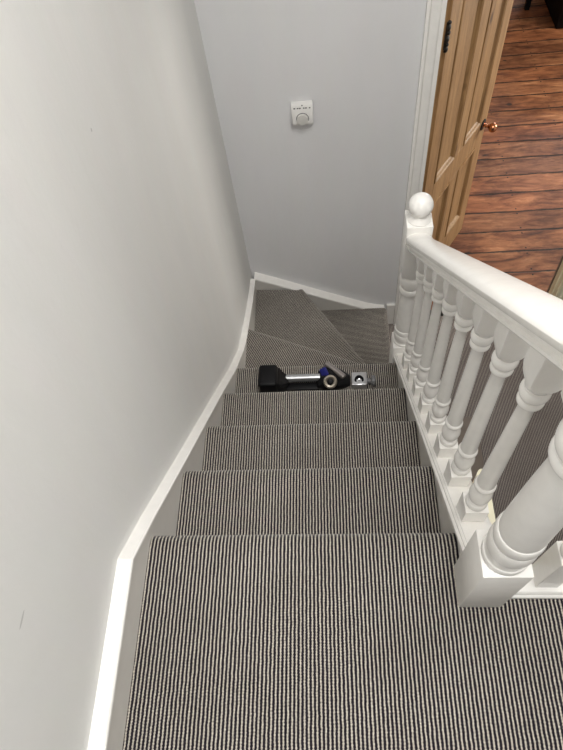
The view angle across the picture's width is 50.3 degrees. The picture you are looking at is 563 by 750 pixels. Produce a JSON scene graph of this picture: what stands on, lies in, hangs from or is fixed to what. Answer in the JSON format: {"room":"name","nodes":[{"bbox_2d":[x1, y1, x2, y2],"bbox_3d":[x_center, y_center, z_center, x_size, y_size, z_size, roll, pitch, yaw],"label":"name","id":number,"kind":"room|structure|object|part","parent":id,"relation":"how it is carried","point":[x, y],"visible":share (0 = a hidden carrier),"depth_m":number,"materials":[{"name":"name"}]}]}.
{"room":"home staircase","nodes":[
{"label":"home staircase","id":0,"kind":"room"},
{"bbox_2d":[0,0,251,749],"bbox_3d":[-0.398,0.314,1.002,0.128,4.063,3.736,-2,59,5],"label":"wall","id":1,"kind":"structure","parent":0,"point":[125,271],"depth_m":1.08,"materials":[{"name":"grey paint"}]},
{"bbox_2d":[194,0,426,307],"bbox_3d":[0.744,-1.361,1.891,2.350,4.063,0.095,-2,59,5],"label":"wall","id":2,"kind":"structure","parent":0,"point":[321,204],"depth_m":2.42,"materials":[{"name":"paint"}]},
{"bbox_2d":[291,100,312,125],"bbox_3d":[0.082,-1.020,2.344,0.082,0.090,0.046,-2,59,5],"label":"thermostat","id":3,"kind":"object","parent":2,"relation":"attached to","point":[302,111],"visible":1,"depth_m":2.33,"materials":[{"name":"white plastic"}]},
{"bbox_2d":[386,303,394,323],"bbox_3d":[0.625,-0.352,3.457,0.046,0.180,0.014,-2,59,5],"label":"baseboard","id":4,"kind":"structure","parent":2,"relation":"attached to","point":[390,308],"depth_m":3.43,"materials":[{"name":"white paint"}]},
{"bbox_2d":[393,0,448,324],"bbox_3d":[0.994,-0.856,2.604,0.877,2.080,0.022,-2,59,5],"label":"trim","id":5,"kind":"structure","parent":2,"relation":"attached to","point":[435,13],"depth_m":2.28,"materials":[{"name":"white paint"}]},
{"bbox_2d":[423,0,513,245],"bbox_3d":[0.849,-1.197,2.883,0.193,1.995,0.774,28,64,21],"label":"door","id":6,"kind":"structure","parent":2,"relation":"in","point":[475,31],"depth_m":2.77,"materials":[{"name":"brown wood"}]},
{"bbox_3d":[0.820,-0.806,3.292,0.012,0.493,0.228,28,64,21],"label":"panel","id":7,"kind":"part","parent":6,"relation":"part of","materials":[{"name":"brown wood"}]},
{"bbox_3d":[0.832,-0.800,3.286,0.018,0.485,0.220,28,64,21],"label":"moulding","id":8,"kind":"part","parent":6,"relation":"part of","materials":[{"name":"brown wood"}]},
{"bbox_3d":[0.996,-1.035,3.420,0.012,0.493,0.210,28,64,21],"label":"panel","id":9,"kind":"part","parent":6,"relation":"part of","materials":[{"name":"brown wood"}]},
{"bbox_3d":[0.743,-1.295,2.522,0.012,1.053,0.228,28,64,21],"label":"panel","id":10,"kind":"part","parent":6,"relation":"part of","materials":[{"name":"brown wood"}]},
{"bbox_3d":[0.756,-1.288,2.516,0.018,1.045,0.220,28,64,21],"label":"moulding","id":11,"kind":"part","parent":6,"relation":"part of","materials":[{"name":"brown wood"}]},
{"bbox_3d":[1.008,-1.029,3.414,0.018,0.485,0.202,28,64,21],"label":"moulding","id":12,"kind":"part","parent":6,"relation":"part of","materials":[{"name":"brown wood"}]},
{"bbox_3d":[0.919,-1.524,2.650,0.012,1.053,0.210,28,64,21],"label":"panel","id":13,"kind":"part","parent":6,"relation":"part of","materials":[{"name":"brown wood"}]},
{"bbox_3d":[0.931,-1.517,2.644,0.018,1.045,0.201,28,64,21],"label":"moulding","id":14,"kind":"part","parent":6,"relation":"part of","materials":[{"name":"brown wood"}]},
{"bbox_3d":[1.101,-1.313,3.166,0.078,0.051,0.051,28,64,21],"label":"knob","id":15,"kind":"part","parent":6,"relation":"part of","materials":[{"name":"orange metal"}]},
{"bbox_2d":[547,255,562,292],"bbox_3d":[1.433,-0.941,2.641,0.015,2.020,0.013,-2,59,5],"label":"trim","id":16,"kind":"structure","parent":2,"relation":"attached to","point":[560,262],"depth_m":3.27,"materials":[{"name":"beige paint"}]},
{"bbox_2d":[548,260,562,296],"bbox_3d":[1.031,-0.891,2.656,0.820,2.021,0.095,-2,59,5],"label":"trim","id":17,"kind":"structure","parent":2,"relation":"attached to","point":[558,279],"depth_m":3.25,"materials":[{"name":"beige paint"}]},
{"bbox_2d":[556,282,562,299],"bbox_3d":[1.464,-0.872,2.561,0.066,2.080,0.022,-2,59,5],"label":"trim","id":18,"kind":"structure","parent":2,"relation":"attached to","point":[560,292],"depth_m":3.26,"materials":[{"name":"beige paint"}]},
{"bbox_2d":[122,533,562,749],"bbox_3d":[0.796,1.207,0.768,2.214,0.120,2.011,-2,59,5],"label":"floor","id":19,"kind":"structure","parent":0,"point":[296,641],"depth_m":1.18,"materials":[{"name":"carpet"}]},
{"bbox_2d":[472,469,495,523],"bbox_3d":[0.463,0.367,1.408,0.026,0.245,0.214,-2,59,5],"label":"board","id":20,"kind":"object","parent":19,"relation":"attached to","point":[491,515],"visible":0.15,"depth_m":1.31,"materials":[{"name":"beige paint"}]},
{"bbox_2d":[510,541,562,598],"bbox_3d":[1.129,0.169,0.762,1.478,0.900,0.078,-2,59,5],"label":"balustrade","id":21,"kind":"object","parent":19,"relation":"on","point":[547,582],"visible":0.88,"depth_m":1.15,"materials":[{"name":"white paint"}]},
{"bbox_3d":[1.171,0.390,1.135,1.478,0.030,0.061,-2,59,5],"label":"rail","id":22,"kind":"part","parent":21,"relation":"part of","materials":[{"name":"white paint"}]},
{"bbox_2d":[388,316,562,563],"bbox_3d":[1.270,1.266,2.541,1.600,0.060,3.765,-2,59,5],"label":"floor","id":23,"kind":"structure","parent":0,"point":[531,450],"depth_m":3.12,"materials":[{"name":"carpet"}]},
{"bbox_2d":[87,272,491,749],"bbox_3d":[0.132,0.847,1.862,0.748,1.747,3.736,-2,59,5],"label":"staircase","id":24,"kind":"structure","parent":23,"relation":"on","point":[348,460],"depth_m":1.81,"materials":[{"name":"carpet"}]},
{"bbox_2d":[258,361,375,392],"bbox_3d":[0.143,0.007,2.393,0.462,0.098,0.123,-2,59,5],"label":"vacuum cleaner","id":25,"kind":"object","parent":24,"relation":"on","point":[271,377],"visible":0.98,"depth_m":2.38,"materials":[{"name":"black plastic"}]},
{"bbox_2d":[389,192,562,606],"bbox_3d":[0.436,0.112,1.758,0.082,2.624,1.186,-2,59,5],"label":"balustrade","id":26,"kind":"object","parent":24,"relation":"on","point":[522,320],"visible":1,"depth_m":1.06,"materials":[{"name":"white paint"}]},
{"bbox_3d":[0.498,-0.082,2.502,0.082,1.549,0.082,-2,59,5],"label":"newel post","id":27,"kind":"part","parent":26,"relation":"part of","materials":[{"name":"white paint"}]},
{"bbox_3d":[0.375,-0.216,1.219,0.078,0.970,1.028,-2,59,5],"label":"handrail","id":28,"kind":"part","parent":26,"relation":"part of","materials":[{"name":"white paint"}]},
{"bbox_3d":[0.352,0.191,0.826,0.082,0.920,0.082,-2,59,5],"label":"newel post","id":29,"kind":"part","parent":26,"relation":"part of","materials":[{"name":"white paint"}]},
{"bbox_2d":[458,417,483,481],"bbox_3d":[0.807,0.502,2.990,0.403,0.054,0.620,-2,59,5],"label":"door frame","id":30,"kind":"structure","parent":23,"relation":"on","point":[478,464],"depth_m":3.00,"materials":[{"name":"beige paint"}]},
{"bbox_2d":[424,0,562,309],"bbox_3d":[2.094,-2.285,4.607,4.100,0.060,4.390,-2,59,5],"label":"floor","id":31,"kind":"structure","parent":0,"point":[512,224],"depth_m":4.12,"materials":[{"name":"brown wood"}]},
{"bbox_2d":[524,0,531,9],"bbox_3d":[1.858,-3.452,4.880,0.600,0.730,0.520,-2,59,5],"label":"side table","id":32,"kind":"object","parent":31,"relation":"on","point":[528,2],"visible":0.5,"depth_m":5.02,"materials":[{"name":"black wood"}]},
{"bbox_2d":[545,0,562,28],"bbox_3d":[2.667,-3.334,4.669,0.980,0.810,0.750,-2,59,5],"label":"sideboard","id":33,"kind":"object","parent":31,"relation":"on","point":[555,7],"visible":1,"depth_m":4.86,"materials":[{"name":"black wood"}]}
]}

